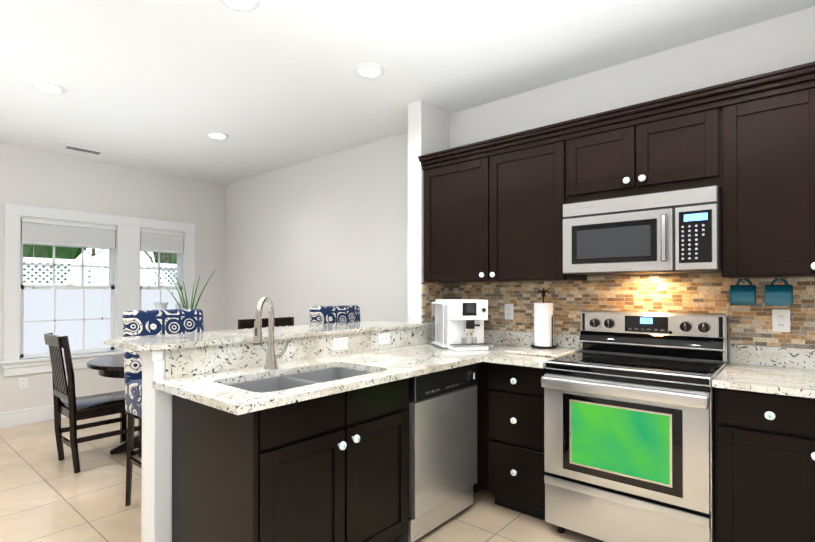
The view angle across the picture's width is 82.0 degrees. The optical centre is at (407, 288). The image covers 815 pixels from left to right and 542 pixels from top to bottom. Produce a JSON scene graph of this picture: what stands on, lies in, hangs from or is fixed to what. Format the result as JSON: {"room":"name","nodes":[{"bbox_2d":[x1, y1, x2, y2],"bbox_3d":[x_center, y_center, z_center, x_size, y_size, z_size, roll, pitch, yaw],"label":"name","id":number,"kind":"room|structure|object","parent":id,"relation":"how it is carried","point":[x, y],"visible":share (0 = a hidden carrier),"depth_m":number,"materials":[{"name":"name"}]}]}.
{"room":"kitchen","nodes":[
{"label":"kitchen","id":0,"kind":"room"},
{"bbox_2d":[0,413,604,541],"bbox_3d":[-1.094,1.342,1.989,7.740,0.060,5.020,0,-1,40],"label":"floor","id":1,"kind":"structure","parent":0,"point":[46,495],"depth_m":2.89,"materials":[{"name":"tile"}]},
{"bbox_2d":[44,333,141,472],"bbox_3d":[-2.409,0.831,3.629,0.446,0.989,0.583,0,-1,40],"label":"dining chair","id":2,"kind":"object","parent":1,"relation":"on","point":[72,407],"visible":0.75,"depth_m":3.48,"materials":[{"name":"black wood"}]},
{"bbox_2d":[87,354,137,454],"bbox_3d":[-2.067,0.950,3.910,1.010,0.752,1.010,0,-1,40],"label":"round dining table","id":3,"kind":"object","parent":1,"relation":"on","point":[111,366],"visible":0.15,"depth_m":3.62,"materials":[{"name":"black wood"}]},
{"bbox_2d":[153,302,168,309],"bbox_3d":[-2.102,0.345,3.997,0.160,0.455,0.160,0,-1,40],"label":"vase","id":4,"kind":"object","parent":3,"relation":"on","point":[160,305],"visible":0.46,"depth_m":3.96,"materials":[{"name":"white ceramic"}]},
{"bbox_2d":[175,304,190,308],"bbox_3d":[-1.953,0.353,4.080,0.128,0.440,0.128,0,-1,40],"label":"vase","id":5,"kind":"object","parent":3,"relation":"on","point":[178,305],"visible":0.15,"depth_m":4.07,"materials":[{"name":"ceramic"}]},
{"bbox_2d":[167,269,215,308],"bbox_3d":[-2.040,0.195,4.327,0.544,0.761,0.409,0,-1,40],"label":"plant","id":6,"kind":"object","parent":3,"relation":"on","point":[192,305],"visible":0.25,"depth_m":4.31,"materials":[{"name":"green plant"}]},
{"bbox_2d":[122,309,203,505],"bbox_3d":[-1.432,0.727,2.925,0.477,1.184,0.490,0,-1,40],"label":"bar stool","id":7,"kind":"object","parent":1,"relation":"on","point":[151,322],"visible":0.38,"depth_m":2.87,"materials":[{"name":"blue fabric"}]},
{"bbox_2d":[171,403,171,541],"bbox_3d":[-0.526,0.793,2.815,0.130,1.049,1.790,0,-1,40],"label":"wall","id":8,"kind":"structure","parent":1,"relation":"on","point":[171,472],"depth_m":2.09,"materials":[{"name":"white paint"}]},
{"bbox_2d":[139,350,171,541],"bbox_3d":[-1.130,0.789,2.098,0.158,1.048,0.084,0,-1,40],"label":"pillar","id":9,"kind":"structure","parent":8,"relation":"attached to","point":[156,473],"depth_m":2.06,"materials":[{"name":"white paint"}]},
{"bbox_2d":[238,317,293,328],"bbox_3d":[-0.917,0.772,3.413,0.410,1.100,0.480,0,-1,38],"label":"bar chair","id":10,"kind":"object","parent":1,"relation":"on","point":[278,322],"visible":0.21,"depth_m":3.50,"materials":[{"name":"black wood"}]},
{"bbox_2d":[309,305,360,324],"bbox_3d":[-0.455,0.733,3.758,0.477,1.184,0.490,0,-1,43],"label":"bar stool","id":11,"kind":"object","parent":1,"relation":"on","point":[332,314],"visible":0.1,"depth_m":3.83,"materials":[{"name":"blue fabric"}]},
{"bbox_2d":[153,273,814,541],"bbox_3d":[0.636,0.612,2.021,2.669,1.400,2.247,0,-1,40],"label":"kitchen counter","id":12,"kind":"object","parent":1,"relation":"on","point":[647,413],"visible":0.98,"depth_m":2.25,"materials":[{"name":"brown wood"}]},
{"bbox_2d":[227,367,374,391],"bbox_3d":[-0.467,0.531,2.172,0.440,0.204,0.770,0,-1,40],"label":"sink","id":13,"kind":"object","parent":12,"relation":"in","point":[272,382],"depth_m":2.29,"materials":[{"name":"grey metal"}]},
{"bbox_2d":[333,337,347,350],"bbox_3d":[-0.403,0.333,2.826,0.008,0.072,0.115,0,-1,40],"label":"outlet","id":14,"kind":"object","parent":12,"relation":"attached to","point":[340,343],"visible":1,"depth_m":2.82,"materials":[{"name":"white plastic"}]},
{"bbox_2d":[378,333,389,344],"bbox_3d":[-0.155,0.335,3.120,0.008,0.072,0.115,0,-1,40],"label":"outlet","id":15,"kind":"object","parent":12,"relation":"attached to","point":[383,338],"visible":1,"depth_m":3.12,"materials":[{"name":"white plastic"}]},
{"bbox_2d":[398,363,477,541],"bbox_3d":[0.015,0.867,2.730,0.606,0.860,0.594,0,-1,40],"label":"dishwasher","id":16,"kind":"object","parent":12,"relation":"in","point":[442,408],"depth_m":2.50,"materials":[{"name":"grey metal"}]},
{"bbox_2d":[431,299,492,350],"bbox_3d":[0.363,0.240,3.238,0.306,0.330,0.435,0,0,-13],"label":"coffee machine","id":17,"kind":"object","parent":12,"relation":"on","point":[459,324],"visible":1,"depth_m":3.11,"materials":[{"name":"white plastic"}]},
{"bbox_2d":[153,325,814,414],"bbox_3d":[0.637,0.347,2.021,2.664,0.161,2.246,0,-1,40],"label":"countertop","id":18,"kind":"structure","parent":12,"relation":"on","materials":[{"name":"white stone"}]},
{"bbox_2d":[505,304,513,319],"bbox_3d":[0.734,0.167,3.391,0.072,0.115,0.008,0,-1,40],"label":"outlet","id":19,"kind":"object","parent":12,"relation":"attached to","point":[509,311],"visible":1,"depth_m":3.38,"materials":[{"name":"white plastic"}]},
{"bbox_2d":[504,345,580,357],"bbox_3d":[0.864,0.395,2.971,0.347,0.016,0.395,0,-1,40],"label":"cutting board","id":20,"kind":"object","parent":12,"relation":"on","point":[557,352],"visible":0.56,"depth_m":2.88,"materials":[{"name":"white stone"}]},
{"bbox_2d":[531,288,556,348],"bbox_3d":[0.896,0.190,3.086,0.167,0.393,0.167,0,-1,40],"label":"paper towel holder","id":21,"kind":"object","parent":20,"relation":"on","point":[543,325],"visible":1,"depth_m":3.03,"materials":[{"name":"white paper"}]},
{"bbox_2d":[541,310,728,541],"bbox_3d":[1.221,0.725,2.510,0.765,1.182,0.718,0,-1,40],"label":"range oven","id":22,"kind":"object","parent":12,"relation":"in","point":[631,423],"depth_m":2.30,"materials":[{"name":"silver metal"}]},
{"bbox_2d":[772,309,789,331],"bbox_3d":[1.912,0.165,2.398,0.072,0.115,0.008,0,-1,40],"label":"outlet","id":23,"kind":"object","parent":12,"relation":"attached to","point":[780,320],"visible":1,"depth_m":2.40,"materials":[{"name":"white plastic"}]},
{"bbox_2d":[0,6,814,411],"bbox_3d":[-1.094,-0.048,1.999,7.740,2.720,5.020,0,-1,40],"label":"wall","id":24,"kind":"structure","parent":0,"point":[296,242],"depth_m":4.62,"materials":[{"name":"white paint"}]},
{"bbox_2d":[18,377,27,388],"bbox_3d":[-3.765,0.925,4.590,0.008,0.115,0.072,0,-1,40],"label":"outlet","id":25,"kind":"object","parent":24,"relation":"attached to","point":[22,382],"visible":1,"depth_m":4.59,"materials":[{"name":"white plastic"}]},
{"bbox_2d":[0,405,65,428],"bbox_3d":[-3.921,1.254,4.392,0.020,0.150,4.690,0,-1,40],"label":"baseboard","id":26,"kind":"structure","parent":24,"relation":"attached to","point":[25,416],"depth_m":4.59,"materials":[{"name":"white paint"}]},
{"bbox_2d":[0,203,194,376],"bbox_3d":[-3.312,0.017,5.221,0.195,1.665,1.890,0,-1,40],"label":"window","id":27,"kind":"structure","parent":24,"relation":"in","point":[82,317],"depth_m":5.00,"materials":[{"name":"white paint"}]},
{"bbox_2d":[21,218,183,319],"bbox_3d":[-3.292,-0.173,5.206,0.046,1.036,1.574,0,-1,40],"label":"shade","id":28,"kind":"object","parent":27,"relation":"attached to","point":[38,302],"depth_m":5.03,"materials":[{"name":"white fabric"}]},
{"bbox_2d":[104,320,425,349],"bbox_3d":[-0.685,0.259,2.858,0.515,0.022,1.935,0,-1,40],"label":"bar","id":29,"kind":"object","parent":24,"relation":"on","point":[174,341],"visible":0.9,"depth_m":2.50,"materials":[{"name":"white stone"}]},
{"bbox_2d":[422,133,586,282],"bbox_3d":[0.640,-0.476,3.255,1.069,0.855,0.362,0,-1,40],"label":"upper cabinet","id":30,"kind":"object","parent":24,"relation":"attached to","point":[491,215],"depth_m":3.07,"materials":[{"name":"brown wood"}]},
{"bbox_2d":[566,97,721,196],"bbox_3d":[1.343,-0.701,2.664,0.770,0.413,0.362,0,-1,40],"label":"upper cabinet","id":31,"kind":"object","parent":24,"relation":"attached to","point":[719,178],"depth_m":2.48,"materials":[{"name":"brown wood"}]},
{"bbox_2d":[562,185,721,275],"bbox_3d":[1.312,-0.288,2.623,0.757,0.408,0.458,0,-1,40],"label":"microwave","id":32,"kind":"object","parent":31,"relation":"attached to","point":[675,231],"depth_m":2.44,"materials":[{"name":"grey metal"}]},
{"bbox_2d":[722,77,805,280],"bbox_3d":[1.810,-0.483,2.268,0.452,0.855,0.362,0,-1,40],"label":"upper cabinet","id":33,"kind":"object","parent":24,"relation":"attached to","point":[764,130],"depth_m":2.17,"materials":[{"name":"brown wood"}]},
{"bbox_2d":[730,279,756,305],"bbox_3d":[1.691,0.019,2.358,0.105,0.136,0.104,0,-1,40],"label":"mug","id":34,"kind":"object","parent":33,"relation":"hanging from","point":[743,295],"visible":0.98,"depth_m":2.33,"materials":[{"name":"teal ceramic"}]},
{"bbox_2d":[765,278,792,305],"bbox_3d":[1.798,0.018,2.268,0.105,0.136,0.104,0,-1,40],"label":"mug","id":35,"kind":"object","parent":33,"relation":"hanging from","point":[778,295],"visible":1,"depth_m":2.24,"materials":[{"name":"teal ceramic"}]},
{"bbox_2d":[806,77,814,276],"bbox_3d":[2.075,-0.485,2.045,0.489,0.855,0.362,0,-1,40],"label":"upper cabinet","id":36,"kind":"object","parent":24,"relation":"attached to","point":[810,81],"depth_m":2.06,"materials":[{"name":"brown wood"}]},
{"bbox_2d":[0,0,814,183],"bbox_3d":[-1.094,-1.448,2.009,7.740,0.080,5.020,0,-1,40],"label":"ceiling","id":37,"kind":"structure","parent":0,"point":[166,86],"depth_m":2.91,"materials":[{"name":"white paint"}]},
{"bbox_2d":[30,81,65,93],"bbox_3d":[-2.492,-1.393,3.252,0.196,0.012,0.196,0,-1,40],"label":"recessed light","id":38,"kind":"object","parent":37,"relation":"in","point":[48,87],"visible":0.98,"depth_m":3.24,"materials":[{"name":"white paint"}]},
{"bbox_2d":[61,144,104,154],"bbox_3d":[-3.230,-1.382,4.672,0.130,0.014,0.340,0,-1,40],"label":"ceiling vent","id":39,"kind":"object","parent":37,"relation":"in","point":[81,149],"visible":1,"depth_m":4.64,"materials":[{"name":"white metal"}]},
{"bbox_2d":[206,131,228,138],"bbox_3d":[-1.726,-1.386,4.254,0.196,0.012,0.196,0,-1,40],"label":"recessed light","id":40,"kind":"object","parent":37,"relation":"in","point":[216,135],"visible":1,"depth_m":4.25,"materials":[{"name":"white paint"}]},
{"bbox_2d":[219,0,259,11],"bbox_3d":[-0.819,-1.400,2.273,0.196,0.012,0.196,0,-1,40],"label":"recessed light","id":41,"kind":"object","parent":37,"relation":"in","point":[244,5],"visible":1,"depth_m":2.31,"materials":[{"name":"white paint"}]},
{"bbox_2d":[354,63,384,77],"bbox_3d":[-0.242,-1.395,3.003,0.196,0.012,0.196,0,-1,40],"label":"recessed light","id":42,"kind":"object","parent":37,"relation":"in","point":[370,70],"visible":0.98,"depth_m":2.99,"materials":[{"name":"white paint"}]},
{"label":"outside","id":43,"kind":"structure","parent":0,"visible":0},
{"bbox_3d":[-8.586,1.684,8.615,11.960,0.050,24.000,0,-1,40],"label":"lawn","id":44,"kind":"structure","parent":43,"visible":0},
{"bbox_2d":[23,256,176,285],"bbox_3d":[-6.641,0.542,6.275,0.100,2.200,15.270,0,-1,40],"label":"fence","id":45,"kind":"object","parent":44,"relation":"on","point":[94,273],"depth_m":7.78,"materials":[{"name":"white wood"}]},
{"bbox_2d":[23,244,176,283],"bbox_3d":[-7.635,-1.450,10.553,4.653,6.236,16.949,0,0,36],"label":"tree","id":46,"kind":"object","parent":44,"relation":"on","point":[74,255],"depth_m":8.99,"materials":[{"name":"green plant"}]}
]}

